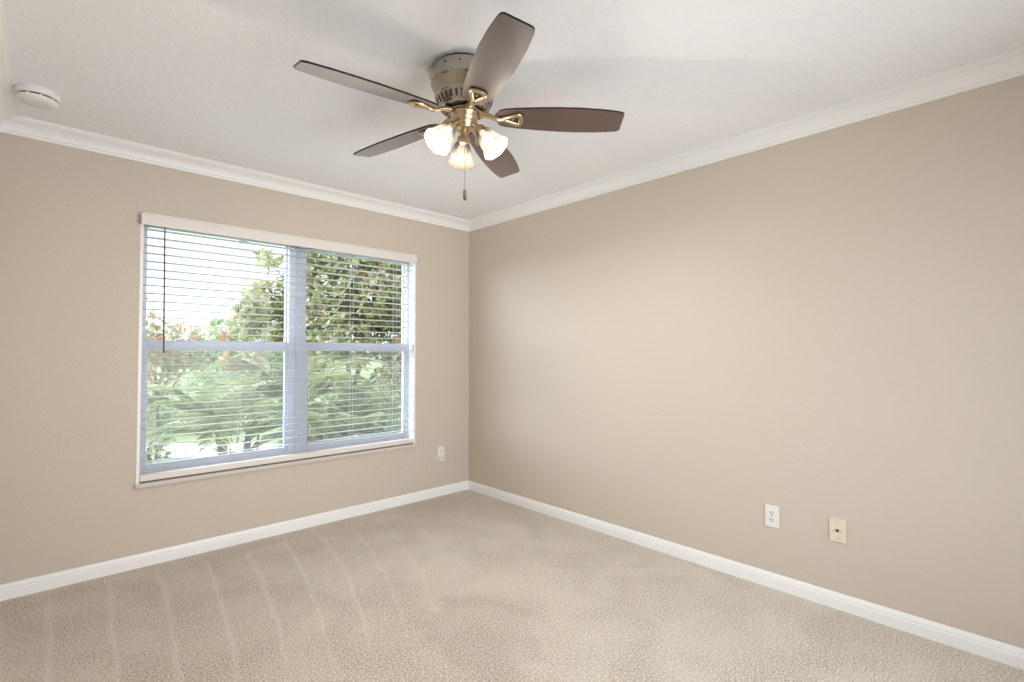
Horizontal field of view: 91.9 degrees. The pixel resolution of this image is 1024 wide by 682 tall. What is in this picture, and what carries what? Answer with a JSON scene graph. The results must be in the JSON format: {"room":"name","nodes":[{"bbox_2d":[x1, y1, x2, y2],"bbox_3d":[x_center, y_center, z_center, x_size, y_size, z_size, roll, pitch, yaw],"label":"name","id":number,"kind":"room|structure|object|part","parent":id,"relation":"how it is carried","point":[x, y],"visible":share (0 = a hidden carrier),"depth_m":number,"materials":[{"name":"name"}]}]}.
{"room":"empty bedroom","nodes":[
{"label":"empty bedroom","id":0,"kind":"room"},
{"bbox_2d":[0,132,468,584],"bbox_3d":[-1.544,0.104,3.557,3.300,2.435,0.145,1,-2,-43],"label":"wall","id":1,"kind":"structure","parent":0,"point":[70,217],"depth_m":2.80,"materials":[{"name":"beige paint"}]},
{"bbox_2d":[0,480,467,600],"bbox_3d":[-1.491,1.282,3.473,3.020,0.077,0.014,1,-2,-43],"label":"baseboard","id":2,"kind":"structure","parent":1,"relation":"attached to","point":[15,589],"depth_m":3.06,"materials":[{"name":"white paint"}]},
{"bbox_2d":[0,115,468,231],"bbox_3d":[-1.470,-1.072,3.506,3.020,0.085,0.069,1,-2,-43],"label":"crown molding","id":3,"kind":"structure","parent":1,"relation":"attached to","point":[21,126],"depth_m":3.09,"materials":[{"name":"white paint"}]},
{"bbox_2d":[134,212,416,488],"bbox_3d":[-1.529,0.063,3.557,1.879,1.602,0.167,1,-2,-43],"label":"window","id":4,"kind":"structure","parent":1,"relation":"in","point":[408,371],"depth_m":3.54,"materials":[{"name":"white paint"}]},
{"bbox_3d":[-1.906,0.390,3.244,0.828,0.778,0.025,1,-2,-43],"label":"sash","id":5,"kind":"part","parent":4,"relation":"part of","materials":[{"name":"grey plastic"}]},
{"bbox_3d":[-1.922,-0.335,3.278,0.828,0.740,0.022,1,-2,-43],"label":"sash","id":6,"kind":"part","parent":4,"relation":"part of","materials":[{"name":"grey plastic"}]},
{"bbox_3d":[-1.510,0.852,3.518,1.879,0.023,0.107,1,-2,-43],"label":"sill","id":7,"kind":"part","parent":4,"relation":"part of","materials":[{"name":"beige stone"}]},
{"bbox_2d":[139,212,418,481],"bbox_3d":[-1.495,0.051,3.522,1.878,1.562,0.082,1,-2,-43],"label":"window blind","id":8,"kind":"object","parent":4,"relation":"attached to","point":[147,219],"visible":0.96,"depth_m":3.35,"materials":[{"name":"grey plastic"}]},
{"bbox_3d":[-2.059,0.046,3.011,0.002,1.465,0.054,1,-2,-43],"label":"ladder cord","id":9,"kind":"part","parent":8,"relation":"part of","materials":[{"name":"white fabric"}]},
{"bbox_3d":[-1.789,0.052,3.264,0.002,1.465,0.054,1,-2,-43],"label":"ladder cord","id":10,"kind":"part","parent":8,"relation":"part of","materials":[{"name":"white fabric"}]},
{"bbox_3d":[-1.506,0.815,3.513,1.829,0.036,0.056,1,-2,-43],"label":"rail","id":11,"kind":"part","parent":8,"relation":"part of","materials":[{"name":"white"}]},
{"bbox_3d":[-1.510,0.059,3.527,0.002,1.465,0.054,1,-2,-43],"label":"ladder cord","id":12,"kind":"part","parent":8,"relation":"part of","materials":[{"name":"white fabric"}]},
{"bbox_3d":[-1.229,0.065,3.792,0.002,1.465,0.054,1,-2,-43],"label":"ladder cord","id":13,"kind":"part","parent":8,"relation":"part of","materials":[{"name":"white fabric"}]},
{"bbox_3d":[-0.959,0.071,4.045,0.002,1.465,0.054,1,-2,-43],"label":"ladder cord","id":14,"kind":"part","parent":8,"relation":"part of","materials":[{"name":"white fabric"}]},
{"bbox_3d":[-1.211,0.406,3.897,0.834,0.778,0.025,1,-2,-43],"label":"sash","id":15,"kind":"part","parent":4,"relation":"part of","materials":[{"name":"grey plastic"}]},
{"bbox_3d":[-1.227,-0.320,3.932,0.834,0.740,0.022,1,-2,-43],"label":"sash","id":16,"kind":"part","parent":4,"relation":"part of","materials":[{"name":"grey plastic"}]},
{"bbox_2d":[438,446,443,459],"bbox_3d":[-0.616,0.976,4.307,0.070,0.114,0.009,1,-2,-43],"label":"wall outlet","id":17,"kind":"object","parent":1,"relation":"attached to","point":[440,449],"visible":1,"depth_m":4.30,"materials":[{"name":"white plastic"}]},
{"bbox_2d":[0,489,1023,681],"bbox_3d":[0.854,1.326,0.978,3.300,0.120,7.140,1,-2,-43],"label":"floor","id":18,"kind":"structure","parent":0,"point":[468,585],"depth_m":2.29,"materials":[{"name":"carpet"}]},
{"bbox_2d":[2,0,1023,219],"bbox_3d":[0.857,-1.293,1.037,3.300,0.250,7.140,1,-2,-43],"label":"ceiling","id":19,"kind":"structure","parent":0,"point":[215,80],"depth_m":2.07,"materials":[{"name":"white paint"}]},
{"bbox_2d":[14,83,60,109],"bbox_3d":[-2.178,-1.114,2.277,0.156,0.059,0.156,1,-2,-43],"label":"smoke detector","id":20,"kind":"object","parent":19,"relation":"attached to","point":[35,96],"visible":1,"depth_m":2.24,"materials":[{"name":"white plastic"}]},
{"bbox_2d":[293,12,623,200],"bbox_3d":[-0.237,-0.867,2.072,1.266,0.557,1.288,1,-2,-43],"label":"ceiling fan","id":21,"kind":"object","parent":19,"relation":"hanging from","point":[465,86],"visible":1,"depth_m":2.00,"materials":[{"name":"brown wood"}]},
{"bbox_3d":[-0.516,-0.941,1.844,0.538,0.007,0.145,0,13,-37],"label":"blade","id":22,"kind":"part","parent":21,"relation":"part of","materials":[{"name":"brown wood"}]},
{"bbox_3d":[-0.527,-0.930,2.310,0.538,0.007,0.145,-2,11,35],"label":"blade","id":23,"kind":"part","parent":21,"relation":"part of","materials":[{"name":"brown wood"}]},
{"bbox_3d":[-0.324,-0.945,1.990,0.184,0.042,0.075,-1,13,-37],"label":"blade arm","id":24,"kind":"part","parent":21,"relation":"part of","materials":[{"name":"gold metal"}]},
{"bbox_3d":[-0.329,-0.941,2.173,0.184,0.042,0.075,-2,11,35],"label":"blade arm","id":25,"kind":"part","parent":21,"relation":"part of","materials":[{"name":"gold metal"}]},
{"bbox_3d":[-0.285,-0.824,1.984,0.132,0.141,0.115,1,-1,-20],"label":"lamp shade","id":26,"kind":"part","parent":21,"relation":"part of","materials":[{"name":"white glass"}]},
{"bbox_3d":[-0.269,-0.845,2.011,0.062,0.068,0.045,1,-2,-43],"label":"bulb","id":27,"kind":"part","parent":21,"relation":"part of","materials":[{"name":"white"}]},
{"bbox_3d":[-0.245,-0.885,2.037,0.057,0.053,0.047,1,-2,-43],"label":"lamp arm","id":28,"kind":"part","parent":21,"relation":"part of","materials":[{"name":"gold metal"}]},
{"bbox_3d":[-0.200,-1.136,2.089,0.236,0.019,0.236,1,-2,-43],"label":"ceiling plate","id":29,"kind":"part","parent":21,"relation":"part of","materials":[{"name":"black"}]},
{"bbox_3d":[-0.221,-0.818,2.211,0.118,0.141,0.131,1,-2,-43],"label":"lamp shade","id":30,"kind":"part","parent":21,"relation":"part of","materials":[{"name":"white glass"}]},
{"bbox_3d":[-0.198,-0.735,2.080,0.003,0.199,0.004,1,-2,-43],"label":"pull chain","id":31,"kind":"part","parent":21,"relation":"part of","materials":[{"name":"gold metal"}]},
{"bbox_3d":[-0.148,-0.946,1.938,0.075,0.042,0.184,15,-5,-19],"label":"blade arm","id":32,"kind":"part","parent":21,"relation":"part of","materials":[{"name":"gold metal"}]},
{"bbox_3d":[-0.156,-0.939,2.234,0.075,0.042,0.184,-14,-6,16],"label":"blade arm","id":33,"kind":"part","parent":21,"relation":"part of","materials":[{"name":"gold metal"}]},
{"bbox_3d":[-0.137,-0.885,2.066,0.049,0.053,0.058,1,-2,-43],"label":"lamp arm","id":34,"kind":"part","parent":21,"relation":"part of","materials":[{"name":"gold metal"}]},
{"bbox_3d":[-0.076,-0.822,2.048,0.116,0.141,0.132,1,-2,-43],"label":"lamp shade","id":35,"kind":"part","parent":21,"relation":"part of","materials":[{"name":"white glass"}]},
{"bbox_3d":[-0.087,-0.927,2.465,0.145,0.007,0.538,-14,-7,16],"label":"blade","id":36,"kind":"part","parent":21,"relation":"part of","materials":[{"name":"brown wood"}]},
{"bbox_3d":[-0.069,-0.944,1.710,0.145,0.007,0.538,15,-5,-19],"label":"blade","id":37,"kind":"part","parent":21,"relation":"part of","materials":[{"name":"brown wood"}]},
{"bbox_3d":[-0.045,-0.942,2.089,0.184,0.042,0.075,1,-15,-1],"label":"blade arm","id":38,"kind":"part","parent":21,"relation":"part of","materials":[{"name":"gold metal"}]},
{"bbox_3d":[0.196,-0.935,2.094,0.538,0.007,0.145,1,-15,-1],"label":"blade","id":39,"kind":"part","parent":21,"relation":"part of","materials":[{"name":"brown wood"}]},
{"bbox_2d":[468,75,1023,648],"bbox_3d":[2.054,0.074,2.038,0.140,2.435,7.000,1,-2,-43],"label":"wall","id":40,"kind":"structure","parent":0,"point":[818,327],"depth_m":2.54,"materials":[{"name":"beige paint"}]},
{"bbox_2d":[468,47,1023,231],"bbox_3d":[1.054,-1.081,2.976,0.069,0.085,4.300,1,-2,-43],"label":"crown molding","id":41,"kind":"structure","parent":40,"relation":"attached to","point":[1010,64],"depth_m":2.54,"materials":[{"name":"white paint"}]},
{"bbox_2d":[468,480,1023,669],"bbox_3d":[1.072,1.272,2.942,0.014,0.077,4.300,1,-2,-43],"label":"baseboard","id":42,"kind":"structure","parent":40,"relation":"attached to","point":[1004,653],"depth_m":2.52,"materials":[{"name":"white paint"}]},
{"bbox_2d":[765,504,778,528],"bbox_3d":[1.378,0.929,2.628,0.009,0.114,0.070,1,-2,-43],"label":"wall outlet","id":43,"kind":"object","parent":40,"relation":"attached to","point":[771,512],"visible":1,"depth_m":2.62,"materials":[{"name":"white plastic"}]},
{"bbox_2d":[768,517,774,522],"bbox_3d":[1.377,0.949,2.626,0.003,0.027,0.034,1,-2,-43],"label":"socket","id":44,"kind":"object","parent":43,"relation":"attached to","point":[770,519],"depth_m":2.63,"materials":[{"name":"white plastic"}]},
{"bbox_2d":[768,510,774,515],"bbox_3d":[1.377,0.909,2.627,0.003,0.027,0.034,1,-2,-43],"label":"socket","id":45,"kind":"object","parent":43,"relation":"attached to","point":[770,512],"depth_m":2.63,"materials":[{"name":"white plastic"}]},
{"bbox_2d":[829,517,845,543],"bbox_3d":[1.581,0.921,2.408,0.015,0.115,0.070,1,-2,-43],"label":"plate","id":46,"kind":"object","parent":40,"relation":"attached to","point":[837,527],"visible":1,"depth_m":2.41,"materials":[{"name":"beige plastic"}]},
{"bbox_3d":[-0.247,0.022,-0.127,0.140,2.435,7.000,1,-2,-43],"label":"wall","id":47,"kind":"structure","parent":0,"visible":0},
{"bbox_2d":[0,0,15,127],"bbox_3d":[-1.095,-1.130,0.955,0.069,0.085,4.300,1,-2,-43],"label":"crown molding","id":48,"kind":"structure","parent":47,"relation":"attached to","point":[7,103],"depth_m":2.15,"materials":[{"name":"white paint"}]},
{"label":"outside","id":49,"kind":"structure","parent":0,"visible":0},
{"bbox_2d":[146,358,400,462],"bbox_3d":[-27.261,2.890,54.935,150.000,0.300,109.700,1,-2,-43],"label":"lawn","id":50,"kind":"structure","parent":49,"point":[188,437],"depth_m":11.97,"materials":[{"name":"green plant"}]},
{"bbox_2d":[146,431,177,463],"bbox_3d":[-4.850,1.424,6.588,0.730,0.542,0.745,1,-2,-43],"label":"shrub","id":51,"kind":"object","parent":50,"relation":"on","point":[165,439],"visible":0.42,"depth_m":6.61,"materials":[{"name":"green plant"}]},
{"bbox_2d":[146,391,189,432],"bbox_3d":[-6.938,1.347,9.441,1.872,0.841,1.866,1,-2,-43],"label":"shrub","id":52,"kind":"object","parent":50,"relation":"on","point":[150,409],"visible":0.24,"depth_m":9.15,"materials":[{"name":"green plant"}]},
{"bbox_2d":[148,334,198,371],"bbox_3d":[-24.822,0.997,36.178,4.430,3.162,4.094,1,-2,-43],"label":"tree","id":53,"kind":"object","parent":50,"relation":"on","point":[182,367],"visible":0.05,"depth_m":35.99,"materials":[{"name":"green plant"}]},
{"bbox_2d":[146,289,234,459],"bbox_3d":[-4.777,0.476,6.967,1.390,2.442,1.003,0,-1,23],"label":"magnolia tree","id":54,"kind":"object","parent":50,"relation":"on","point":[154,362],"visible":0.47,"depth_m":6.97,"materials":[{"name":"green plant"}]},
{"bbox_2d":[150,370,248,420],"bbox_3d":[-6.641,1.192,10.487,1.947,1.209,1.712,1,-2,-43],"label":"shrub","id":55,"kind":"object","parent":50,"relation":"on","point":[209,376],"visible":0.17,"depth_m":10.40,"materials":[{"name":"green plant"}]},
{"bbox_2d":[183,328,224,373],"bbox_3d":[-20.979,0.637,34.277,3.479,3.345,4.284,0,-1,8],"label":"tree","id":56,"kind":"object","parent":50,"relation":"on","point":[209,332],"visible":0.16,"depth_m":33.51,"materials":[{"name":"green plant"}]},
{"bbox_2d":[146,444,280,458],"bbox_3d":[-4.354,1.675,7.562,6.069,0.030,1.000,0,-1,0],"label":"path","id":57,"kind":"structure","parent":50,"relation":"on","point":[183,453],"depth_m":7.58,"materials":[{"name":"grey concrete"}]},
{"bbox_2d":[201,315,254,376],"bbox_3d":[-16.826,0.315,30.129,3.988,3.808,3.702,1,-2,-43],"label":"tree","id":58,"kind":"object","parent":50,"relation":"on","point":[211,360],"visible":0.2,"depth_m":29.64,"materials":[{"name":"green plant"}]},
{"bbox_2d":[197,367,276,414],"bbox_3d":[-6.025,1.190,11.532,2.382,1.232,2.270,1,-2,-43],"label":"shrub","id":59,"kind":"object","parent":50,"relation":"on","point":[238,374],"visible":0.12,"depth_m":11.01,"materials":[{"name":"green plant"}]},
{"bbox_2d":[214,351,267,449],"bbox_3d":[-3.474,0.873,6.425,0.600,1.626,0.799,1,-2,-43],"label":"magnolia tree","id":60,"kind":"object","parent":50,"relation":"on","point":[258,353],"visible":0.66,"depth_m":6.41,"materials":[{"name":"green plant"}]},
{"bbox_2d":[146,384,345,454],"bbox_3d":[-2.915,1.049,5.349,2.305,1.231,2.279,0,-1,4],"label":"bush","id":61,"kind":"object","parent":50,"relation":"on","point":[153,400],"visible":0.66,"depth_m":4.83,"materials":[{"name":"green plant"}]},
{"bbox_2d":[240,323,283,369],"bbox_3d":[-13.745,0.530,28.204,3.463,3.300,3.332,1,-2,-43],"label":"tree","id":62,"kind":"object","parent":50,"relation":"on","point":[264,353],"visible":0.14,"depth_m":27.20,"materials":[{"name":"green plant"}]},
{"bbox_2d":[194,355,396,440],"bbox_3d":[-2.824,0.937,6.629,2.404,1.511,2.361,1,-2,-43],"label":"areca palm","id":63,"kind":"object","parent":50,"relation":"on","point":[276,379],"visible":0.63,"depth_m":6.46,"materials":[{"name":"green plant"}]},
{"bbox_2d":[227,240,401,433],"bbox_3d":[-2.936,-0.401,8.878,4.191,4.292,2.195,0,-1,-7],"label":"magnolia tree","id":64,"kind":"object","parent":50,"relation":"on","point":[386,356],"visible":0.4,"depth_m":8.44,"materials":[{"name":"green plant"}]},
{"bbox_2d":[250,400,400,450],"bbox_3d":[-2.031,1.215,6.162,2.270,0.944,2.299,1,-2,-43],"label":"areca palm","id":65,"kind":"object","parent":50,"relation":"on","point":[361,407],"visible":0.37,"depth_m":5.97,"materials":[{"name":"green plant"}]},
{"bbox_2d":[308,370,371,417],"bbox_3d":[-3.639,1.166,10.036,1.871,1.217,1.717,1,-2,-43],"label":"shrub","id":66,"kind":"object","parent":50,"relation":"on","point":[339,394],"visible":0.15,"depth_m":9.72,"materials":[{"name":"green plant"}]},
{"bbox_2d":[330,374,401,411],"bbox_3d":[-2.802,1.228,10.446,1.983,1.115,1.815,1,-2,-43],"label":"shrub","id":67,"kind":"object","parent":50,"relation":"on","point":[377,376],"visible":0.23,"depth_m":9.99,"materials":[{"name":"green plant"}]},
{"bbox_2d":[354,411,399,436],"bbox_3d":[-1.586,1.275,6.207,0.836,0.831,0.776,1,-2,-43],"label":"shrub","id":68,"kind":"object","parent":50,"relation":"on","point":[389,417],"visible":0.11,"depth_m":6.09,"materials":[{"name":"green plant"}]},
{"bbox_2d":[374,391,401,428],"bbox_3d":[-2.022,1.344,9.343,1.383,0.834,1.367,0,-1,-13],"label":"shrub","id":69,"kind":"object","parent":50,"relation":"on","point":[390,397],"visible":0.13,"depth_m":9.25,"materials":[{"name":"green plant"}]}
]}

